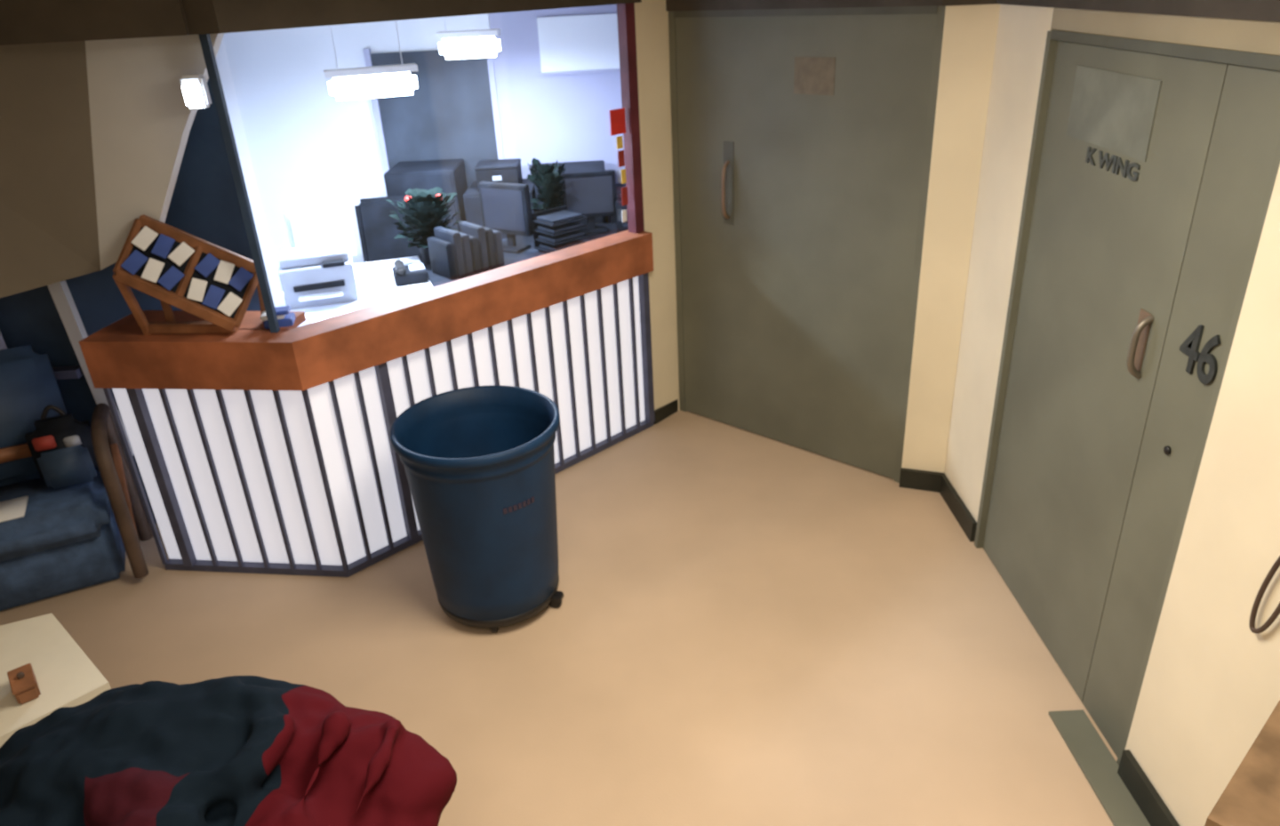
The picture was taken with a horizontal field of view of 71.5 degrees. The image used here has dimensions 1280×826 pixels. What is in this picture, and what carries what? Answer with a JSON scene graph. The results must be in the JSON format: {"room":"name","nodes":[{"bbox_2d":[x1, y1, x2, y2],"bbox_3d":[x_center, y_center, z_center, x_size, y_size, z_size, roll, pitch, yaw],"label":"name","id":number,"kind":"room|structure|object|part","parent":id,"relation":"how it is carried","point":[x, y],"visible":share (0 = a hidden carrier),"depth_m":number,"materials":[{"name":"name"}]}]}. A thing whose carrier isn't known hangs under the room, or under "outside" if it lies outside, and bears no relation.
{"room":"reception waiting area","nodes":[
{"label":"reception waiting area","id":0,"kind":"room"},
{"bbox_2d":[0,0,223,297],"bbox_3d":[-2.274,-0.942,3.214,1.609,1.220,0.400,-6,26,-6],"label":"wall","id":1,"kind":"structure","parent":0,"point":[96,122],"depth_m":3.30,"materials":[{"name":"beige paint"}]},
{"bbox_2d":[0,78,260,523],"bbox_3d":[-2.998,-0.577,4.001,2.670,2.500,0.270,-3,26,0],"label":"wall","id":2,"kind":"structure","parent":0,"point":[204,204],"depth_m":3.93,"materials":[{"name":"paint"}]},
{"bbox_2d":[216,4,625,306],"bbox_3d":[-1.244,-1.815,6.356,4.300,2.500,0.130,-3,26,0],"label":"wall","id":3,"kind":"structure","parent":0,"point":[300,147],"depth_m":6.16,"materials":[{"name":"white paint"}]},
{"bbox_2d":[363,48,389,173],"bbox_3d":[-1.790,-1.541,6.420,0.040,2.020,0.050,-3,26,0],"label":"frame","id":4,"kind":"object","parent":3,"relation":"attached to","point":[366,52],"visible":0.36,"depth_m":6.17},
{"bbox_2d":[369,49,498,188],"bbox_3d":[-1.380,-1.553,6.425,0.780,1.980,0.030,-3,26,0],"label":"leaf","id":5,"kind":"object","parent":3,"relation":"attached to","point":[449,115],"visible":0.21,"depth_m":6.16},
{"bbox_2d":[487,56,503,159],"bbox_3d":[-0.971,-1.582,6.420,0.040,2.020,0.050,-3,26,0],"label":"frame","id":6,"kind":"object","parent":3,"relation":"attached to","point":[490,60],"visible":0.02,"depth_m":6.14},
{"bbox_2d":[538,68,620,75],"bbox_3d":[-0.388,-2.317,6.038,0.600,0.020,0.040,-3,26,0],"label":"sill","id":7,"kind":"structure","parent":3,"relation":"attached to","point":[612,69],"depth_m":6.02,"materials":[{"name":"white"}]},
{"bbox_2d":[536,13,619,72],"bbox_3d":[-0.396,-2.480,5.964,0.560,0.340,0.020,-3,26,0],"label":"whiteboard","id":8,"kind":"object","parent":7,"relation":"on","point":[579,42],"visible":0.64,"depth_m":5.95,"materials":[{"name":"white plastic"}]},
{"bbox_2d":[0,409,1117,825],"bbox_3d":[-1.285,0.824,3.874,6.150,0.060,8.100,-3,26,0],"label":"floor","id":9,"kind":"structure","parent":0,"point":[748,628],"depth_m":3.47,"materials":[{"name":"plastic"}]},
{"bbox_2d":[0,613,111,747],"bbox_3d":[-1.839,1.052,2.536,0.707,0.755,0.594,21,35,39],"label":"side table","id":10,"kind":"object","parent":9,"relation":"on","point":[65,676],"visible":0.39,"depth_m":2.38,"materials":[{"name":"beige laminate"}]},
{"bbox_2d":[7,663,40,703],"bbox_3d":[-1.597,0.698,2.303,0.054,0.062,0.104,-22,32,-34],"label":"box","id":11,"kind":"object","parent":10,"relation":"on","point":[23,683],"visible":1,"depth_m":2.28,"materials":[{"name":"brown cardboard"}]},
{"bbox_3d":[-1.598,0.677,2.293,0.015,0.015,0.015,-22,32,-34],"label":"knob","id":12,"kind":"part","parent":11,"relation":"part of","materials":[{"name":"metal"}]},
{"bbox_2d":[0,344,152,610],"bbox_3d":[-3.121,0.400,3.705,1.720,1.018,0.637,-15,28,-23],"label":"sofa","id":13,"kind":"object","parent":9,"relation":"on","point":[53,542],"visible":0.97,"depth_m":3.90,"materials":[{"name":"blue fabric"}]},
{"bbox_2d":[0,496,28,522],"bbox_3d":[-2.739,0.428,3.749,0.260,0.012,0.180,-15,28,-23],"label":"magazine","id":14,"kind":"object","parent":13,"relation":"on","point":[14,509],"depth_m":3.76,"materials":[{"name":"paper"}]},
{"bbox_3d":[-3.211,0.296,3.720,1.600,0.060,0.040,-15,28,-23],"label":"rail","id":15,"kind":"part","parent":13,"relation":"part of","materials":[{"name":"brown wood"}]},
{"bbox_2d":[0,344,67,486],"bbox_3d":[-2.960,0.061,3.901,0.760,0.600,0.130,-15,18,-23],"label":"cushion","id":16,"kind":"object","parent":13,"relation":"on","point":[28,384],"depth_m":3.93,"materials":[{"name":"blue fabric"}]},
{"bbox_2d":[0,470,111,561],"bbox_3d":[-2.745,0.469,3.863,0.780,0.160,0.500,-15,28,-23],"label":"seat cushion","id":17,"kind":"object","parent":13,"relation":"on","point":[36,516],"depth_m":3.79,"materials":[{"name":"blue fabric"}]},
{"bbox_2d":[24,404,97,489],"bbox_3d":[-2.532,0.144,3.898,0.240,0.365,0.175,-15,28,-23],"label":"backpack","id":18,"kind":"object","parent":13,"relation":"on","point":[60,446],"visible":1,"depth_m":3.85,"materials":[{"name":"blue fabric"}]},
{"bbox_3d":[-2.336,0.336,4.003,0.070,0.701,0.455,-14,28,-22],"label":"arm","id":19,"kind":"part","parent":13,"relation":"part of"},
{"bbox_3d":[-2.435,0.298,4.205,0.056,0.700,0.056,-3,26,0],"label":"arm post","id":20,"kind":"part","parent":13,"relation":"part of","materials":[{"name":"brown wood"}]},
{"bbox_2d":[78,0,655,576],"bbox_3d":[-1.021,-0.640,3.927,2.642,2.500,0.802,-14,28,-22],"label":"reception counter","id":21,"kind":"object","parent":9,"relation":"on","point":[257,449],"visible":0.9,"depth_m":3.90,"materials":[{"name":"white metal"}]},
{"bbox_2d":[112,214,265,335],"bbox_3d":[-1.765,-0.539,3.495,0.500,0.470,0.202,-3,26,0],"label":"rack","id":22,"kind":"object","parent":21,"relation":"on","point":[216,284],"visible":0.93,"depth_m":3.48,"materials":[{"name":"brown wood"}]},
{"bbox_3d":[-1.994,-0.426,3.498,0.030,0.294,0.030,-3,44,0],"label":"leg","id":23,"kind":"part","parent":22,"relation":"part of","materials":[{"name":"brown wood"}]},
{"bbox_3d":[-1.935,-0.554,3.560,0.030,0.451,0.030,-11,31,-17],"label":"leg","id":24,"kind":"part","parent":22,"relation":"part of","materials":[{"name":"brown wood"}]},
{"bbox_3d":[-1.799,-0.437,3.453,0.458,0.045,0.030,26,22,-14],"label":"rail","id":25,"kind":"part","parent":22,"relation":"part of","materials":[{"name":"brown wood"}]},
{"bbox_3d":[-1.810,-0.345,3.581,0.382,0.040,0.050,0,26,5],"label":"foot rail","id":26,"kind":"part","parent":22,"relation":"part of","materials":[{"name":"brown wood"}]},
{"bbox_3d":[-1.736,-0.663,3.511,0.462,0.045,0.030,23,21,-16],"label":"rail","id":27,"kind":"part","parent":22,"relation":"part of","materials":[{"name":"brown wood"}]},
{"bbox_3d":[-1.536,-0.477,3.624,0.030,0.221,0.030,2,26,-2],"label":"leg","id":28,"kind":"part","parent":22,"relation":"part of","materials":[{"name":"brown wood"}]},
{"bbox_2d":[179,74,211,108],"bbox_3d":[-1.590,-1.147,3.174,0.080,0.110,0.070,-3,26,0],"label":"lamp","id":29,"kind":"object","parent":21,"relation":"attached to","point":[195,87],"visible":1,"depth_m":3.15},
{"bbox_3d":[-1.483,-0.819,3.314,0.028,1.100,0.028,-3,26,0],"label":"post","id":30,"kind":"part","parent":21,"relation":"part of","materials":[{"name":"grey metal"}]},
{"bbox_2d":[260,305,295,328],"bbox_3d":[-1.477,-0.394,3.623,0.120,0.066,0.095,-8,26,-10],"label":"pile","id":31,"kind":"object","parent":21,"relation":"on","point":[284,317],"visible":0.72,"depth_m":3.59,"materials":[{"name":"paper"}]},
{"bbox_3d":[-0.966,0.046,4.283,2.569,0.950,0.542,-16,29,-25],"label":"white panel","id":32,"kind":"part","parent":21,"relation":"part of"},
{"bbox_3d":[-0.934,0.472,4.452,2.603,0.035,0.560,-16,29,-25],"label":"floor rail","id":33,"kind":"part","parent":21,"relation":"part of","materials":[{"name":"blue metal"}]},
{"bbox_3d":[-0.044,-1.455,4.466,0.060,1.100,0.060,-25,34,-38],"label":"post","id":34,"kind":"part","parent":21,"relation":"part of","materials":[{"name":"red wood"}]},
{"bbox_2d":[354,194,422,263],"bbox_3d":[-1.566,-0.788,5.814,0.595,1.159,0.567,-3,26,0],"label":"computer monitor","id":35,"kind":"object","parent":9,"relation":"on","point":[377,230],"visible":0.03,"depth_m":5.78,"materials":[{"name":"black plastic"}]},
{"bbox_2d":[275,223,616,327],"bbox_3d":[-0.958,-0.559,5.579,2.596,0.900,1.027,-22,32,-33],"label":"office desk","id":36,"kind":"object","parent":9,"relation":"on","point":[375,282],"visible":0.15,"depth_m":4.95,"materials":[{"name":"white laminate"}]},
{"bbox_2d":[279,241,359,309],"bbox_3d":[-1.688,-0.717,4.669,0.360,0.248,0.368,-11,27,-15],"label":"printer","id":37,"kind":"object","parent":36,"relation":"on","point":[320,275],"visible":0.98,"depth_m":4.58,"materials":[{"name":"white plastic"}]},
{"bbox_3d":[-1.710,-0.830,4.671,0.338,0.045,0.240,-11,27,-15],"label":"lid","id":38,"kind":"part","parent":37,"relation":"part of","materials":[{"name":"white plastic"}]},
{"bbox_2d":[298,289,343,301],"bbox_3d":[-1.644,-0.609,4.583,0.216,0.012,0.105,-11,27,-15],"label":"paper tray","id":39,"kind":"object","parent":37,"relation":"on","point":[309,295],"depth_m":4.57,"materials":[{"name":"white plastic"}]},
{"bbox_3d":[-1.575,-0.767,4.569,0.108,0.020,0.060,-11,27,-15],"label":"control panel","id":40,"kind":"part","parent":37,"relation":"part of","materials":[{"name":"black plastic"}]},
{"bbox_2d":[284,205,357,256],"bbox_3d":[-1.794,-0.966,5.037,0.340,0.379,0.150,-9,27,-13],"label":"computer monitor","id":41,"kind":"object","parent":36,"relation":"on","point":[330,225],"visible":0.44,"depth_m":4.96,"materials":[{"name":"white plastic"}]},
{"bbox_2d":[392,258,429,286],"bbox_3d":[-1.282,-0.791,4.946,0.180,0.100,0.200,-11,27,-15],"label":"desk telephone","id":42,"kind":"object","parent":36,"relation":"on","point":[411,274],"visible":1,"depth_m":4.88,"materials":[{"name":"black plastic"}]},
{"bbox_2d":[385,186,460,263],"bbox_3d":[-1.237,-1.082,5.185,0.405,0.410,0.417,6,27,18],"label":"potted plant","id":43,"kind":"object","parent":36,"relation":"on","point":[425,212],"visible":0.68,"depth_m":5.10,"materials":[{"name":"green plant"}]},
{"bbox_3d":[-1.230,-0.952,5.247,0.150,0.120,0.150,-3,26,0],"label":"pot","id":44,"kind":"part","parent":43,"relation":"part of","materials":[{"name":"grey ceramic"}]},
{"bbox_2d":[426,220,504,279],"bbox_3d":[-0.989,-0.939,5.049,0.357,0.248,0.220,-23,33,-35],"label":"binders","id":45,"kind":"object","parent":36,"relation":"on","point":[476,248],"visible":1,"depth_m":4.97,"materials":[{"name":"grey plastic"}]},
{"bbox_2d":[478,181,533,253],"bbox_3d":[-0.796,-1.183,5.355,0.340,0.399,0.150,11,29,26],"label":"computer monitor","id":46,"kind":"object","parent":36,"relation":"on","point":[506,208],"visible":0.91,"depth_m":5.30,"materials":[{"name":"grey plastic"}]},
{"bbox_2d":[527,158,566,211],"bbox_3d":[-0.580,-1.361,5.620,0.265,0.470,0.290,-3,26,0],"label":"potted plant","id":47,"kind":"object","parent":36,"relation":"on","point":[546,177],"visible":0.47,"depth_m":5.54,"materials":[{"name":"green plant"}]},
{"bbox_2d":[531,205,588,253],"bbox_3d":[-0.478,-1.099,5.330,0.260,0.216,0.205,-23,33,-35],"label":"trays","id":48,"kind":"object","parent":36,"relation":"on","point":[556,228],"visible":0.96,"depth_m":5.29,"materials":[{"name":"grey plastic"}]},
{"bbox_2d":[535,246,554,253],"bbox_3d":[-0.471,-1.007,5.372,0.260,0.012,0.200,-23,33,-35],"label":"tray","id":49,"kind":"object","parent":48,"relation":"on","point":[548,249],"depth_m":5.30,"materials":[{"name":"black plastic"}]},
{"bbox_2d":[532,216,586,226],"bbox_3d":[-0.479,-1.155,5.300,0.260,0.012,0.200,-23,33,-35],"label":"tray","id":50,"kind":"object","parent":48,"relation":"on","point":[548,220],"depth_m":5.24,"materials":[{"name":"grey plastic"}]},
{"bbox_2d":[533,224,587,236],"bbox_3d":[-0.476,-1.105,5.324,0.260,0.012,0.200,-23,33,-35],"label":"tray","id":51,"kind":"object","parent":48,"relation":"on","point":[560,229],"depth_m":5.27,"materials":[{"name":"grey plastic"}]},
{"bbox_2d":[560,169,616,234],"bbox_3d":[-0.319,-1.339,5.648,0.340,0.379,0.150,-5,26,-5],"label":"computer monitor","id":52,"kind":"object","parent":36,"relation":"on","point":[592,195],"visible":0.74,"depth_m":5.59,"materials":[{"name":"grey plastic"}]},
{"bbox_2d":[615,185,628,232],"bbox_3d":[-0.010,-1.283,5.643,0.260,0.257,0.294,2,26,10],"label":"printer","id":53,"kind":"object","parent":36,"relation":"on","point":[620,226],"visible":0.28,"depth_m":5.58,"materials":[{"name":"grey plastic"}]},
{"bbox_3d":[-0.007,-1.398,5.638,0.244,0.047,0.192,2,26,10],"label":"lid","id":54,"kind":"part","parent":53,"relation":"part of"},
{"bbox_2d":[389,384,563,632],"bbox_3d":[-0.615,0.408,3.611,0.648,0.857,0.648,-3,26,0],"label":"trash can","id":55,"kind":"object","parent":9,"relation":"on","point":[478,461],"visible":1,"depth_m":3.46,"materials":[{"name":"blue plastic"}]},
{"bbox_3d":[-0.358,0.764,3.708,0.070,0.030,0.050,5,27,15],"label":"caster arm","id":56,"kind":"part","parent":55,"relation":"part of","materials":[{"name":"black plastic"}]},
{"bbox_2d":[383,158,625,239],"bbox_3d":[-0.693,-1.128,6.283,1.930,1.280,0.468,-3,26,0],"label":"filing cabinet","id":57,"kind":"object","parent":9,"relation":"on","point":[449,175],"visible":0.02,"depth_m":5.93,"materials":[{"name":"metal"}]},
{"bbox_3d":[-1.442,-1.381,5.906,0.420,0.397,0.012,-3,26,0],"label":"drawer","id":58,"kind":"part","parent":57,"relation":"part of","materials":[{"name":"grey metal"}]},
{"bbox_3d":[-0.936,-1.287,5.964,0.420,0.343,0.012,-3,26,0],"label":"drawer","id":59,"kind":"part","parent":57,"relation":"part of","materials":[{"name":"grey metal"}]},
{"bbox_2d":[473,158,522,191],"bbox_3d":[-0.953,-1.615,6.021,0.290,0.160,0.250,-3,26,0],"label":"equipment box","id":60,"kind":"object","parent":57,"relation":"on","point":[506,171],"visible":0.91,"depth_m":5.91,"materials":[{"name":"grey plastic"}]},
{"bbox_3d":[-0.956,-1.677,5.991,0.290,0.020,0.250,-3,26,0],"label":"lid","id":61,"kind":"part","parent":60,"relation":"part of","materials":[{"name":"grey plastic"}]},
{"bbox_3d":[-0.461,-1.386,5.928,0.420,0.377,0.012,-3,26,0],"label":"drawer","id":62,"kind":"part","parent":57,"relation":"part of","materials":[{"name":"grey metal"}]},
{"bbox_2d":[1204,700,1279,825],"bbox_3d":[1.247,1.126,1.790,0.397,0.995,0.269,-24,33,-36],"label":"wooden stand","id":63,"kind":"object","parent":9,"relation":"on","point":[1252,796],"visible":1,"depth_m":1.60,"materials":[{"name":"brown wood"}]},
{"bbox_3d":[-0.884,1.328,2.049,0.600,0.600,0.500,-3,26,0],"label":"wooden armchair","id":64,"kind":"object","parent":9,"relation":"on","visible":0},
{"bbox_2d":[0,675,456,825],"bbox_3d":[-1.024,0.994,1.936,1.061,0.619,0.928,-26,34,-38],"label":"jacket","id":65,"kind":"object","parent":64,"relation":"on","point":[232,750],"visible":1,"depth_m":1.88,"materials":[{"name":"fabric"}]},
{"bbox_2d":[634,0,679,410],"bbox_3d":[0.111,-1.124,4.799,0.305,2.500,0.295,-3,26,0],"label":"wall","id":66,"kind":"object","parent":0,"point":[651,16],"depth_m":4.69,"materials":[{"name":"beige paint"}]},
{"bbox_2d":[665,0,943,11],"bbox_3d":[0.707,-1.956,3.932,1.449,0.300,0.127,19,34,38],"label":"wall","id":67,"kind":"structure","parent":0,"point":[671,5],"depth_m":3.98,"materials":[{"name":"beige paint"}]},
{"bbox_2d":[653,399,678,423],"bbox_3d":[0.152,-0.005,5.264,0.021,0.080,0.237,21,35,40],"label":"baseboard","id":68,"kind":"structure","parent":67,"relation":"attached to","point":[662,412],"depth_m":5.26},
{"bbox_2d":[675,14,936,479],"bbox_3d":[0.747,-0.817,4.471,1.363,2.160,0.040,19,34,38],"label":"leaf","id":69,"kind":"object","parent":67,"relation":"attached to","point":[796,311],"visible":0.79,"depth_m":4.37,"materials":[{"name":"paint"}]},
{"bbox_2d":[723,140,734,224],"bbox_3d":[0.453,-1.171,4.540,0.065,0.420,0.005,19,34,38],"label":"plate","id":70,"kind":"object","parent":69,"relation":"attached to","point":[728,146],"visible":0.93,"depth_m":4.53,"materials":[{"name":"grey metal"}]},
{"bbox_2d":[720,160,729,218],"bbox_3d":[0.434,-1.131,4.530,0.020,0.299,0.056,19,34,38],"label":"door handle","id":71,"kind":"object","parent":70,"relation":"attached to","point":[724,170],"depth_m":4.51,"materials":[{"name":"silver metal"}]},
{"bbox_2d":[793,56,835,95],"bbox_3d":[0.787,-1.523,4.017,0.210,0.160,0.003,19,34,38],"label":"sign","id":72,"kind":"object","parent":69,"relation":"attached to","point":[815,76],"visible":1,"depth_m":4.01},
{"bbox_2d":[668,5,945,482],"bbox_3d":[0.746,-0.826,4.466,1.443,2.200,0.062,19,34,38],"label":"door frame","id":73,"kind":"structure","parent":67,"relation":"attached to","point":[940,12],"depth_m":4.15,"materials":[{"name":"paint"}]},
{"bbox_2d":[942,0,996,6],"bbox_3d":[1.290,-1.733,3.415,0.215,0.300,0.025,5,27,16],"label":"trim","id":74,"kind":"structure","parent":67,"relation":"attached to","point":[945,2],"depth_m":3.47,"materials":[{"name":"brown wood"}]},
{"bbox_2d":[901,3,1054,521],"bbox_3d":[1.423,-0.678,3.749,0.330,2.500,0.670,-3,26,0],"label":"wall","id":75,"kind":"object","parent":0,"point":[992,57],"depth_m":3.75,"materials":[{"name":"beige paint"}]},
{"bbox_2d":[1050,7,1279,55],"bbox_3d":[1.491,-1.214,2.411,0.140,0.370,1.270,-3,26,0],"label":"wall","id":76,"kind":"structure","parent":0,"point":[1261,36],"depth_m":2.36,"materials":[{"name":"beige paint"}]},
{"bbox_2d":[1125,165,1279,825],"bbox_3d":[1.584,0.640,1.035,0.140,2.500,2.830,-3,26,0],"label":"wall","id":77,"kind":"structure","parent":0,"point":[1211,684],"depth_m":2.28,"materials":[{"name":"beige paint"}]},
{"bbox_2d":[898,467,976,541],"bbox_3d":[1.472,0.414,4.247,0.171,0.100,0.554,-12,27,-18],"label":"baseboard","id":78,"kind":"structure","parent":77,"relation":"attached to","point":[924,480],"depth_m":4.34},
{"bbox_2d":[1048,709,1150,825],"bbox_3d":[1.486,1.270,2.591,0.119,0.012,1.080,-3,26,0],"label":"door threshold","id":79,"kind":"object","parent":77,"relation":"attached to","point":[1093,757],"depth_m":2.86,"materials":[{"name":"paint"}]},
{"bbox_2d":[982,40,1228,702],"bbox_3d":[1.515,-0.134,3.083,0.050,2.090,0.948,-3,26,0],"label":"leaf","id":80,"kind":"object","parent":77,"relation":"attached to","point":[1104,247],"visible":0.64,"depth_m":2.98,"materials":[{"name":"paint"}]},
{"bbox_2d":[1085,146,1140,180],"bbox_3d":[1.455,-0.770,2.742,0.006,0.050,0.314,-3,26,0],"label":"lettering","id":81,"kind":"object","parent":80,"relation":"attached to","point":[1117,163],"depth_m":2.72},
{"bbox_2d":[1066,64,1161,161],"bbox_3d":[1.448,-0.933,2.741,0.004,0.220,0.500,-3,26,0],"label":"window","id":82,"kind":"structure","parent":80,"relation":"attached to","point":[1115,111],"depth_m":2.71,"materials":[{"name":"grey glass"}]},
{"bbox_2d":[1127,308,1151,371],"bbox_3d":[1.484,-0.206,2.640,0.006,0.200,0.060,-3,26,0],"label":"plate","id":83,"kind":"object","parent":80,"relation":"attached to","point":[1143,314],"visible":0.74,"depth_m":2.62,"materials":[{"name":"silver metal"}]},
{"bbox_2d":[1126,315,1153,378],"bbox_3d":[1.465,-0.192,2.613,0.053,0.198,0.020,-3,26,0],"label":"door handle","id":84,"kind":"object","parent":83,"relation":"attached to","point":[1132,351],"depth_m":2.60,"materials":[{"name":"metal"}]},
{"bbox_2d":[974,29,1279,765],"bbox_3d":[1.515,-0.088,2.960,0.095,2.135,1.270,-3,26,0],"label":"door frame","id":85,"kind":"structure","parent":77,"relation":"attached to","point":[1051,44],"depth_m":2.74,"materials":[{"name":"paint"}]},
{"bbox_2d":[996,0,1279,21],"bbox_3d":[1.435,-0.725,1.335,0.020,0.300,4.570,-3,26,0],"label":"ceiling","id":86,"kind":"structure","parent":77,"relation":"attached to","point":[1253,10],"depth_m":2.31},
{"bbox_2d":[1117,749,1179,825],"bbox_3d":[1.559,1.721,1.550,0.020,0.110,2.810,-3,26,0],"label":"baseboard","id":87,"kind":"structure","parent":77,"relation":"attached to","point":[1148,800],"depth_m":2.69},
{"bbox_2d":[1082,64,1279,756],"bbox_3d":[1.529,0.132,2.537,0.050,2.090,0.258,-3,26,0],"label":"leaf","id":88,"kind":"object","parent":77,"relation":"attached to","point":[1244,140],"visible":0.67,"depth_m":2.44,"materials":[{"name":"paint"}]},
{"bbox_2d":[1163,446,1171,454],"bbox_3d":[1.498,0.106,2.525,0.008,0.024,0.024,-3,26,0],"label":"keyhole","id":89,"kind":"object","parent":88,"relation":"attached to","point":[1167,450],"visible":1,"depth_m":2.52,"materials":[{"name":"black metal"}]},
{"bbox_2d":[1178,324,1221,383],"bbox_3d":[1.485,-0.161,2.358,0.008,0.140,0.159,-3,26,0],"label":"number","id":90,"kind":"object","parent":88,"relation":"attached to","point":[1190,347],"visible":1,"depth_m":2.35,"materials":[{"name":"grey metal"}]},
{"bbox_2d":[1248,555,1279,633],"bbox_3d":[1.437,0.278,1.924,0.118,0.676,0.252,-3,26,0],"label":"ring","id":91,"kind":"object","parent":77,"relation":"attached to","point":[1252,617],"visible":1,"depth_m":2.12,"materials":[{"name":"black plastic"}]},
{"bbox_3d":[-1.401,-1.474,2.752,6.150,0.060,8.100,-3,26,0],"label":"ceiling","id":92,"kind":"structure","parent":0,"visible":0},
{"bbox_2d":[323,20,417,100],"bbox_3d":[-1.389,-1.927,4.479,0.460,0.640,0.140,-11,27,-15],"label":"lamp","id":93,"kind":"object","parent":92,"relation":"hanging from","point":[388,80],"visible":0.9,"depth_m":4.54,"materials":[{"name":"white plastic"}]},
{"bbox_3d":[-1.544,-1.944,4.414,0.006,0.540,0.006,-3,26,0],"label":"rod","id":94,"kind":"part","parent":93,"relation":"part of","materials":[{"name":"grey metal"}]},
{"bbox_2d":[328,72,417,100],"bbox_3d":[-1.377,-1.694,4.593,0.442,0.120,0.112,-11,27,-15],"label":"diffuser","id":95,"kind":"object","parent":93,"relation":"attached to","point":[344,85],"depth_m":4.55,"materials":[{"name":"white plastic"}]},
{"bbox_3d":[-1.239,-2.001,4.500,0.006,0.540,0.006,-3,26,0],"label":"rod","id":96,"kind":"part","parent":93,"relation":"part of","materials":[{"name":"grey metal"}]},
{"bbox_2d":[434,13,501,59],"bbox_3d":[-0.998,-2.308,5.082,0.360,0.520,0.160,-3,26,0],"label":"lamp","id":97,"kind":"object","parent":92,"relation":"hanging from","point":[481,43],"visible":0.94,"depth_m":5.12,"materials":[{"name":"white plastic"}]},
{"bbox_2d":[438,35,500,59],"bbox_3d":[-0.989,-2.129,5.169,0.346,0.120,0.128,-3,26,0],"label":"diffuser","id":98,"kind":"object","parent":97,"relation":"attached to","point":[452,47],"depth_m":5.12,"materials":[{"name":"white plastic"}]},
{"bbox_3d":[-2.306,-1.154,5.111,1.210,2.500,2.700,-3,26,0],"label":"wall","id":99,"kind":"structure","parent":0,"visible":0},
{"bbox_2d":[0,332,7,350],"bbox_3d":[-2.926,-0.444,3.950,0.135,1.501,0.040,-3,26,0],"label":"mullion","id":100,"kind":"object","parent":99,"relation":"attached to","point":[3,346],"visible":0.02,"depth_m":4.02,"materials":[{"name":"grey metal"}]},
{"bbox_2d":[52,365,83,379],"bbox_3d":[-3.012,-0.165,4.073,0.900,0.040,0.060,-3,26,0],"label":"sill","id":101,"kind":"structure","parent":99,"relation":"attached to","point":[74,372],"depth_m":4.05,"materials":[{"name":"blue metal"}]},
{"bbox_2d":[47,280,134,455],"bbox_3d":[-2.547,-0.463,3.950,0.150,1.501,0.040,-3,26,0],"label":"mullion","id":102,"kind":"object","parent":99,"relation":"attached to","point":[60,292],"visible":0.4,"depth_m":3.97,"materials":[{"name":"grey metal"}]}
]}

